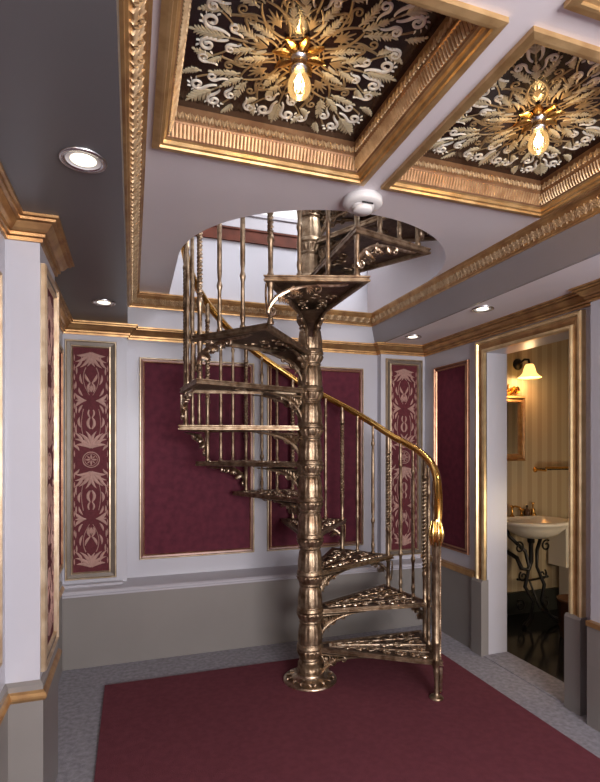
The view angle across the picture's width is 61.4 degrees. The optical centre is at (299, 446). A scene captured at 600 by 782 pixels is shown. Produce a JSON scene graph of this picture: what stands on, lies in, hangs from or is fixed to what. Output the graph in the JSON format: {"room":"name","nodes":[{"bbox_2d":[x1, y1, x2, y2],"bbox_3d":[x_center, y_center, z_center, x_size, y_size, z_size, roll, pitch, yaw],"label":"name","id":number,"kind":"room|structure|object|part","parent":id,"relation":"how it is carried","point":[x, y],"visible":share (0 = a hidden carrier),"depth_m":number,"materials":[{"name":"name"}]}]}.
{"room":"stair hall","nodes":[
{"label":"stair hall","id":0,"kind":"room"},
{"bbox_2d":[0,232,62,691],"bbox_3d":[-0.652,0.225,0.558,0.235,2.650,6.070,0,0,-18],"label":"wall","id":1,"kind":"structure","parent":0,"point":[20,261],"depth_m":1.86,"materials":[{"name":"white paint"}]},
{"bbox_2d":[0,271,2,667],"bbox_3d":[-0.878,0.075,1.275,0.018,1.350,0.975,0,0,-18],"label":"wall panel","id":2,"kind":"object","parent":1,"relation":"attached to","point":[1,273],"visible":1,"depth_m":1.73,"materials":[{"name":"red paint"}]},
{"bbox_2d":[0,581,61,781],"bbox_3d":[-0.561,1.157,0.493,0.127,0.585,5.890,0,0,-18],"label":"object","id":3,"kind":"structure","parent":1,"relation":"attached to","point":[28,730],"depth_m":1.86,"materials":[{"name":"beige paint"}]},
{"bbox_2d":[0,586,64,724],"bbox_3d":[-0.548,0.918,0.497,0.129,0.040,5.890,0,0,-18],"label":"trim","id":4,"kind":"structure","parent":1,"relation":"attached to","point":[35,695],"depth_m":1.85,"materials":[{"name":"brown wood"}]},
{"bbox_2d":[41,263,58,671],"bbox_3d":[-1.019,0.077,2.064,0.020,1.535,0.350,0,0,-18],"label":"panel","id":5,"kind":"object","parent":1,"relation":"attached to","point":[49,290],"visible":1,"depth_m":2.05,"materials":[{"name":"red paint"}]},
{"bbox_2d":[59,343,63,574],"bbox_3d":[-1.394,0.075,2.824,0.018,1.430,1.000,0,0,-18],"label":"wall panel","id":6,"kind":"object","parent":1,"relation":"attached to","point":[61,350],"visible":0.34,"depth_m":3.27,"materials":[{"name":"red paint"}]},
{"bbox_2d":[0,0,127,323],"bbox_3d":[-0.454,-0.988,0.624,0.412,0.295,6.070,0,0,-18],"label":"ceiling","id":7,"kind":"structure","parent":1,"relation":"attached to","point":[60,63],"depth_m":1.32,"materials":[{"name":"grey paint"}]},
{"bbox_2d":[58,146,106,173],"bbox_3d":[-0.633,-0.836,1.476,0.132,0.007,0.132,0,0,-18],"label":"recessed light","id":8,"kind":"object","parent":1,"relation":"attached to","point":[90,163],"visible":1,"depth_m":1.47,"materials":[{"name":"metal"}]},
{"bbox_2d":[92,299,115,305],"bbox_3d":[-1.138,-0.836,2.930,0.132,0.007,0.132,0,0,-18],"label":"recessed light","id":9,"kind":"object","parent":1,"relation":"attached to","point":[101,302],"visible":1,"depth_m":2.92,"materials":[{"name":"metal"}]},
{"bbox_2d":[0,161,599,356],"bbox_3d":[0.669,-0.799,0.997,2.780,0.081,6.070,0,0,-18],"label":"trim","id":10,"kind":"structure","parent":1,"relation":"attached to","point":[17,224],"depth_m":3.08,"materials":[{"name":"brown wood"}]},
{"bbox_2d":[127,236,376,577],"bbox_3d":[-0.023,0.000,4.029,3.900,3.100,0.120,0,0,-18],"label":"wall","id":11,"kind":"structure","parent":0,"point":[256,256],"depth_m":3.83,"materials":[{"name":"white paint"}]},
{"bbox_2d":[65,339,116,580],"bbox_3d":[-1.416,0.086,3.423,0.325,1.617,0.020,0,0,-18],"label":"panel","id":12,"kind":"object","parent":11,"relation":"attached to","point":[90,365],"visible":1,"depth_m":3.42,"materials":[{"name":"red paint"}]},
{"bbox_2d":[62,580,122,588],"bbox_3d":[-1.398,0.935,3.411,0.380,0.030,0.055,0,0,-18],"label":"trim","id":13,"kind":"structure","parent":11,"relation":"attached to","point":[103,583],"depth_m":3.40,"materials":[{"name":"white paint"}]},
{"bbox_2d":[63,334,126,584],"bbox_3d":[-1.406,0.295,3.477,0.407,2.310,0.075,0,0,-18],"label":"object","id":14,"kind":"structure","parent":11,"relation":"attached to","point":[121,341],"depth_m":3.49,"materials":[{"name":"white paint"}]},
{"bbox_2d":[139,357,253,559],"bbox_3d":[-0.744,0.082,3.716,0.835,1.440,0.018,0,0,-18],"label":"wall panel","id":15,"kind":"object","parent":11,"relation":"attached to","point":[186,509],"visible":0.91,"depth_m":3.69,"materials":[{"name":"red fabric"}]},
{"bbox_2d":[62,568,422,670],"bbox_3d":[-0.260,1.215,3.792,2.780,0.470,0.180,0,0,-18],"label":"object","id":16,"kind":"structure","parent":11,"relation":"attached to","point":[101,630],"depth_m":3.55,"materials":[{"name":"beige paint"}]},
{"bbox_2d":[62,558,422,598],"bbox_3d":[-0.272,0.953,3.779,2.750,0.055,0.198,0,0,-18],"label":"trim","id":17,"kind":"structure","parent":11,"relation":"attached to","point":[225,577],"depth_m":3.60,"materials":[{"name":"white paint"}]},
{"bbox_2d":[267,364,363,550],"bbox_3d":[0.134,0.080,4.008,0.815,1.444,0.018,0,0,-18],"label":"wall panel","id":18,"kind":"object","parent":11,"relation":"attached to","point":[346,385],"visible":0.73,"depth_m":4.06,"materials":[{"name":"maroon damask fabric"},{"name":"gilded wood"}]},
{"bbox_2d":[119,0,599,326],"bbox_3d":[0.646,-1.038,0.989,1.906,0.095,6.070,0,0,-18],"label":"trim","id":19,"kind":"structure","parent":11,"relation":"attached to","point":[135,16],"depth_m":2.35,"materials":[{"name":"brown wood"}]},
{"bbox_2d":[377,354,424,559],"bbox_3d":[0.845,0.295,4.225,0.410,2.310,0.075,0,0,-18],"label":"trim","id":20,"kind":"structure","parent":11,"relation":"attached to","point":[380,358],"depth_m":4.14,"materials":[{"name":"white paint"}]},
{"bbox_2d":[385,358,422,555],"bbox_3d":[0.865,0.085,4.182,0.342,1.621,0.020,0,0,-18],"label":"panel","id":21,"kind":"object","parent":11,"relation":"attached to","point":[403,377],"visible":0.85,"depth_m":4.19,"materials":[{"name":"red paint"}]},
{"bbox_2d":[372,213,599,341],"bbox_3d":[1.575,-0.987,1.298,0.052,0.296,6.070,0,0,-18],"label":"soffit","id":22,"kind":"structure","parent":11,"relation":"attached to","point":[580,242],"depth_m":2.71,"materials":[{"name":"grey paint"}]},
{"bbox_2d":[264,210,296,218],"bbox_3d":[0.288,-2.665,2.304,4.600,2.370,3.590,0,0,-18],"label":"wall","id":23,"kind":"structure","parent":0,"point":[286,214],"depth_m":3.94,"materials":[{"name":"white paint"}]},
{"bbox_2d":[195,225,296,249],"bbox_3d":[-0.253,-1.600,3.927,4.400,0.100,0.128,0,0,-18],"label":"trim","id":24,"kind":"structure","parent":23,"relation":"attached to","point":[229,233],"depth_m":3.83,"materials":[{"name":"red wood"}]},
{"bbox_2d":[222,214,297,234],"bbox_3d":[-0.253,-1.712,3.929,4.400,0.125,0.124,0,0,-18],"label":"trim","id":25,"kind":"structure","parent":23,"relation":"attached to","point":[259,221],"depth_m":3.87,"materials":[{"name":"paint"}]},
{"bbox_2d":[56,609,599,781],"bbox_3d":[1.511,1.500,1.240,4.850,0.100,6.200,0,0,-18],"label":"floor","id":26,"kind":"structure","parent":0,"point":[80,691],"depth_m":3.22,"materials":[{"name":"grey carpet"}]},
{"bbox_2d":[94,653,599,781],"bbox_3d":[0.731,1.444,0.804,2.205,0.012,5.465,0,0,-18],"label":"carpet inset","id":27,"kind":"object","parent":26,"relation":"on","point":[379,721],"visible":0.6,"depth_m":2.54},
{"bbox_2d":[178,210,443,700],"bbox_3d":[0.065,-0.565,3.130,1.584,4.006,1.589,0,0,-18],"label":"spiral staircase","id":28,"kind":"structure","parent":27,"relation":"on","point":[334,247],"depth_m":3.06,"materials":[{"name":"brown metal"}]},
{"bbox_3d":[-0.332,-0.349,2.879,0.740,0.021,0.469,0,0,-4],"label":"scrollwork plate","id":29,"kind":"part","parent":28,"relation":"part of","materials":[{"name":"brown metal"}]},
{"bbox_3d":[-0.357,0.104,3.335,0.469,0.021,0.740,0,0,-36],"label":"scrollwork plate","id":30,"kind":"part","parent":28,"relation":"part of","materials":[{"name":"brown metal"}]},
{"bbox_3d":[-0.132,-0.575,2.705,0.740,0.021,0.469,0,0,-37],"label":"scrollwork plate","id":31,"kind":"part","parent":28,"relation":"part of","materials":[{"name":"brown metal"}]},
{"bbox_3d":[-0.208,0.330,3.511,0.469,0.021,0.740,0,0,-7],"label":"scrollwork plate","id":32,"kind":"part","parent":28,"relation":"part of","materials":[{"name":"brown metal"}]},
{"bbox_3d":[-0.405,-0.122,3.110,0.740,0.021,0.469,0,0,26],"label":"scrollwork plate","id":33,"kind":"part","parent":28,"relation":"part of","materials":[{"name":"brown metal"}]},
{"bbox_3d":[0.062,1.413,3.130,0.330,0.050,0.330,0,0,-18],"label":"plate","id":34,"kind":"part","parent":28,"relation":"part of","materials":[{"name":"brown metal"}]},
{"bbox_3d":[0.062,-1.017,3.130,1.581,3.108,1.581,0,0,-18],"label":"handrail","id":35,"kind":"part","parent":28,"relation":"part of","materials":[{"name":"gold metal"}]},
{"bbox_3d":[0.010,0.557,3.594,0.469,0.021,0.740,0,0,22],"label":"scrollwork plate","id":36,"kind":"part","parent":28,"relation":"part of","materials":[{"name":"brown metal"}]},
{"bbox_3d":[0.150,-0.801,2.671,0.469,0.021,0.740,0,0,17],"label":"scrollwork plate","id":37,"kind":"part","parent":28,"relation":"part of","materials":[{"name":"brown metal"}]},
{"bbox_3d":[0.344,-1.463,3.577,0.732,0.050,0.671,0,0,-18],"label":"landing plate","id":38,"kind":"part","parent":28,"relation":"part of","materials":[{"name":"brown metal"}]},
{"bbox_3d":[0.520,-1.480,3.222,0.740,0.021,0.469,0,0,17],"label":"scrollwork plate","id":39,"kind":"part","parent":28,"relation":"part of","materials":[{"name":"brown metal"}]},
{"bbox_3d":[0.242,0.783,3.561,0.740,0.021,0.469,0,0,-39],"label":"scrollwork plate","id":40,"kind":"part","parent":28,"relation":"part of","materials":[{"name":"brown metal"}]},
{"bbox_3d":[0.377,-1.028,2.784,0.469,0.021,0.740,0,0,-14],"label":"scrollwork plate","id":41,"kind":"part","parent":28,"relation":"part of","materials":[{"name":"brown metal"}]},
{"bbox_3d":[0.436,1.009,3.410,0.740,0.021,0.469,0,0,-9],"label":"scrollwork plate","id":42,"kind":"part","parent":28,"relation":"part of","materials":[{"name":"brown metal"}]},
{"bbox_3d":[0.508,-1.254,2.988,0.469,0.021,0.740,0,0,-44],"label":"scrollwork plate","id":43,"kind":"part","parent":28,"relation":"part of","materials":[{"name":"brown metal"}]},
{"bbox_3d":[0.522,1.236,3.214,0.740,0.021,0.469,0,0,18],"label":"scrollwork plate","id":44,"kind":"part","parent":28,"relation":"part of","materials":[{"name":"brown metal"}]},
{"bbox_3d":[0.782,0.983,2.894,0.080,0.910,0.080,0,0,-18],"label":"newel post","id":45,"kind":"part","parent":28,"relation":"part of","materials":[{"name":"brown metal"}]},
{"bbox_2d":[507,505,568,627],"bbox_3d":[1.951,0.974,4.177,0.629,0.955,0.455,0,0,-18],"label":"washbasin","id":46,"kind":"object","parent":26,"relation":"on","point":[530,527],"visible":0.88,"depth_m":4.17,"materials":[{"name":"white ceramic"}]},
{"bbox_2d":[509,505,524,516],"bbox_3d":[1.840,0.548,4.291,0.260,0.104,0.153,0,0,-18],"label":"faucet","id":47,"kind":"object","parent":46,"relation":"on","point":[520,509],"depth_m":4.33,"materials":[{"name":"gold metal"}]},
{"bbox_3d":[1.824,1.038,4.162,0.195,0.826,0.240,0,0,-18],"label":"leg","id":48,"kind":"part","parent":46,"relation":"part of","materials":[{"name":"black metal"}]},
{"bbox_2d":[524,505,529,515],"bbox_3d":[1.974,0.550,4.393,0.052,0.092,0.052,0,0,-18],"label":"soap bottle","id":49,"kind":"object","parent":46,"relation":"on","point":[526,511],"visible":1,"depth_m":4.38,"materials":[{"name":"brown glass"}]},
{"bbox_2d":[530,502,535,515],"bbox_3d":[2.036,0.539,4.413,0.056,0.115,0.056,0,0,-18],"label":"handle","id":50,"kind":"object","parent":46,"relation":"on","point":[532,513],"visible":0.96,"depth_m":4.40,"materials":[{"name":"gold metal"}]},
{"bbox_2d":[507,516,568,538],"bbox_3d":[1.953,0.675,4.172,0.629,0.150,0.445,0,0,-18],"label":"basin","id":51,"kind":"object","parent":46,"relation":"in","point":[529,527],"depth_m":4.05,"materials":[{"name":"white ceramic"}]},
{"bbox_3d":[2.062,1.038,4.241,0.195,0.826,0.240,0,0,-18],"label":"leg","id":52,"kind":"part","parent":46,"relation":"part of","materials":[{"name":"black metal"}]},
{"bbox_2d":[548,518,568,593],"bbox_3d":[2.492,1.045,4.229,0.410,0.810,0.668,0,0,-18],"label":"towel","id":53,"kind":"object","parent":26,"relation":"on","point":[558,551],"visible":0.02,"depth_m":4.40,"materials":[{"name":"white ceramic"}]},
{"bbox_2d":[556,594,568,638],"bbox_3d":[2.077,1.300,3.831,0.240,0.300,0.240,0,0,-18],"label":"waste bin","id":54,"kind":"object","parent":26,"relation":"on","point":[562,599],"visible":0.25,"depth_m":3.82,"materials":[{"name":"brown metal"}]},
{"bbox_2d":[139,0,599,312],"bbox_3d":[0.649,-1.282,0.991,1.913,0.395,6.070,0,0,-18],"label":"ceiling","id":55,"kind":"structure","parent":0,"point":[185,196],"depth_m":2.21,"materials":[{"name":"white paint"}]},
{"bbox_2d":[152,0,508,185],"bbox_3d":[-0.002,-1.139,1.543,0.836,0.143,0.844,0,0,-18],"label":"coffer","id":56,"kind":"object","parent":55,"relation":"attached to","point":[220,94],"visible":0.97,"depth_m":1.60,"materials":[{"name":"gilded wood"},{"name":"dark brown lacquer"},{"name":"cream plaster"}]},
{"bbox_2d":[272,35,325,100],"bbox_3d":[-0.002,-1.130,1.543,0.160,0.134,0.160,0,0,4],"label":"bulb","id":57,"kind":"object","parent":56,"relation":"attached to","point":[299,60],"visible":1,"depth_m":1.53,"materials":[{"name":"polished brass"},{"name":"glowing clear glass"}]},
{"bbox_3d":[-0.002,-1.107,1.543,0.072,0.088,0.072,0,0,-18],"label":"glass bulb","id":58,"kind":"part","parent":57,"relation":"part of","materials":[{"name":"glass"}]},
{"bbox_3d":[-0.002,-1.201,1.543,0.702,0.018,0.710,0,0,-18],"label":"scrollwork panel","id":59,"kind":"part","parent":56,"relation":"part of","materials":[{"name":"brown paint"}]},
{"bbox_2d":[343,189,382,216],"bbox_3d":[0.273,-1.053,2.204,0.172,0.064,0.172,0,0,-18],"label":"smoke detector","id":60,"kind":"object","parent":55,"relation":"attached to","point":[361,202],"visible":1,"depth_m":2.16,"materials":[{"name":"white plastic"}]},
{"bbox_2d":[381,26,599,217],"bbox_3d":[0.865,-1.139,1.832,0.836,0.143,0.844,0,0,-18],"label":"coffer","id":61,"kind":"object","parent":55,"relation":"attached to","point":[476,156],"visible":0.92,"depth_m":1.97,"materials":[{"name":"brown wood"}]},
{"bbox_3d":[0.865,-1.201,1.832,0.702,0.018,0.710,0,0,-18],"label":"scrollwork panel","id":62,"kind":"part","parent":61,"relation":"part of","materials":[{"name":"brown paint"}]},
{"bbox_2d":[513,103,564,154],"bbox_3d":[0.865,-1.130,1.832,0.160,0.134,0.160,0,0,4],"label":"ceiling light","id":63,"kind":"object","parent":61,"relation":"attached to","point":[537,122],"visible":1,"depth_m":1.82,"materials":[{"name":"polished brass"},{"name":"clear glass"}]},
{"bbox_3d":[0.865,-1.107,1.832,0.072,0.088,0.072,0,0,-18],"label":"glass bulb","id":64,"kind":"part","parent":63,"relation":"part of","materials":[{"name":"glass"}]},
{"bbox_2d":[564,0,599,20],"bbox_3d":[1.173,-1.139,0.965,0.836,0.143,0.844,0,0,-18],"label":"coffer","id":65,"kind":"object","parent":55,"relation":"attached to","point":[589,8],"visible":1,"depth_m":1.23,"materials":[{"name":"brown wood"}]},
{"bbox_2d":[425,299,599,622],"bbox_3d":[2.038,0.225,1.453,0.225,2.650,6.070,0,0,-18],"label":"wall","id":66,"kind":"structure","parent":0,"point":[467,351],"depth_m":2.72,"materials":[{"name":"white paint"}]},
{"bbox_2d":[404,335,421,338],"bbox_3d":[0.859,-0.836,3.848,0.132,0.007,0.132,0,0,-18],"label":"recessed light","id":67,"kind":"object","parent":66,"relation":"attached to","point":[408,336],"visible":1,"depth_m":3.84,"materials":[{"name":"metal"}]},
{"bbox_2d":[434,359,469,554],"bbox_3d":[1.161,0.075,3.896,0.018,1.430,0.440,0,0,-18],"label":"wall panel","id":68,"kind":"object","parent":66,"relation":"attached to","point":[451,381],"visible":0.87,"depth_m":3.85,"materials":[{"name":"red fabric"}]},
{"bbox_2d":[471,306,493,312],"bbox_3d":[1.109,-0.836,3.067,0.132,0.007,0.132,0,0,-18],"label":"recessed light","id":69,"kind":"object","parent":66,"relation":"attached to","point":[479,309],"visible":1,"depth_m":3.07,"materials":[{"name":"metal"}]},
{"bbox_2d":[387,254,599,344],"bbox_3d":[1.794,-0.988,1.371,0.410,0.295,6.070,0,0,-18],"label":"soffit","id":70,"kind":"structure","parent":66,"relation":"attached to","point":[557,284],"depth_m":2.90,"materials":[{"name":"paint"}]},
{"bbox_2d":[420,554,599,630],"bbox_3d":[1.954,0.910,1.390,0.095,0.040,6.005,0,0,-18],"label":"trim","id":71,"kind":"structure","parent":66,"relation":"attached to","point":[463,570],"depth_m":3.70,"materials":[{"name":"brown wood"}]},
{"bbox_2d":[430,562,599,731],"bbox_3d":[1.958,1.190,1.392,0.085,0.520,6.005,0,0,-18],"label":"baseboard","id":72,"kind":"structure","parent":66,"relation":"attached to","point":[455,586],"depth_m":3.69,"materials":[{"name":"beige paint"}]},
{"bbox_2d":[471,309,586,715],"bbox_3d":[1.470,0.351,3.192,0.225,2.197,0.920,0,0,-18],"label":"door frame","id":73,"kind":"structure","parent":66,"relation":"in","point":[489,583],"depth_m":3.36,"materials":[{"name":"gold paint"}]},
{"bbox_3d":[1.392,0.107,3.164,0.008,1.646,0.837,0,0,-18],"label":"casing panel","id":74,"kind":"part","parent":73,"relation":"part of","materials":[{"name":"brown wood"}]},
{"bbox_2d":[507,339,568,592],"bbox_3d":[2.340,0.150,3.666,1.745,2.600,1.880,0,0,-18],"label":"wall","id":75,"kind":"structure","parent":0,"point":[547,396],"depth_m":4.49,"materials":[{"name":"paper"}]},
{"bbox_2d":[507,384,525,460],"bbox_3d":[1.761,-0.220,4.338,0.420,0.680,0.040,0,0,-18],"label":"wall mirror","id":76,"kind":"object","parent":75,"relation":"attached to","point":[516,405],"visible":0.39,"depth_m":4.38,"materials":[{"name":"brown wood"}]},
{"bbox_2d":[507,403,517,453],"bbox_3d":[1.756,-0.160,4.352,0.310,0.450,0.010,0,0,-18],"label":"mirror glass","id":77,"kind":"object","parent":76,"relation":"attached to","point":[512,408],"depth_m":4.37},
{"bbox_2d":[513,358,540,378],"bbox_3d":[1.934,-0.678,4.292,0.190,0.184,0.235,0,0,-18],"label":"wall lamp","id":78,"kind":"object","parent":75,"relation":"attached to","point":[529,371],"visible":1,"depth_m":4.27,"materials":[{"name":"glass"}]},
{"bbox_3d":[1.920,-0.720,4.333,0.100,0.100,0.150,0,0,-18],"label":"lamp arm","id":79,"kind":"part","parent":78,"relation":"part of","materials":[{"name":"black metal"}]},
{"bbox_3d":[1.941,-0.643,4.271,0.190,0.114,0.190,0,0,-18],"label":"lamp shade","id":80,"kind":"part","parent":78,"relation":"part of","materials":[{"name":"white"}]},
{"bbox_2d":[507,587,558,614],"bbox_3d":[2.032,1.355,4.434,1.645,0.190,0.028,0,0,-18],"label":"baseboard","id":81,"kind":"structure","parent":75,"relation":"attached to","point":[512,597],"depth_m":4.42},
{"bbox_2d":[533,466,568,471],"bbox_3d":[2.288,0.197,4.463,0.448,0.053,0.135,0,0,-18],"label":"towel bar","id":82,"kind":"object","parent":75,"relation":"attached to","point":[535,469],"visible":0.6,"depth_m":4.41,"materials":[{"name":"gold metal"}]},
{"bbox_3d":[2.297,0.194,4.468,0.420,0.012,0.108,0,0,-18],"label":"glass plate","id":83,"kind":"part","parent":82,"relation":"part of","materials":[{"name":"clear glass"}]},
{"bbox_3d":[2.313,0.190,4.411,0.425,0.040,0.020,0,0,-18],"label":"guard rail","id":84,"kind":"part","parent":82,"relation":"part of","materials":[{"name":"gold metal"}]}
]}

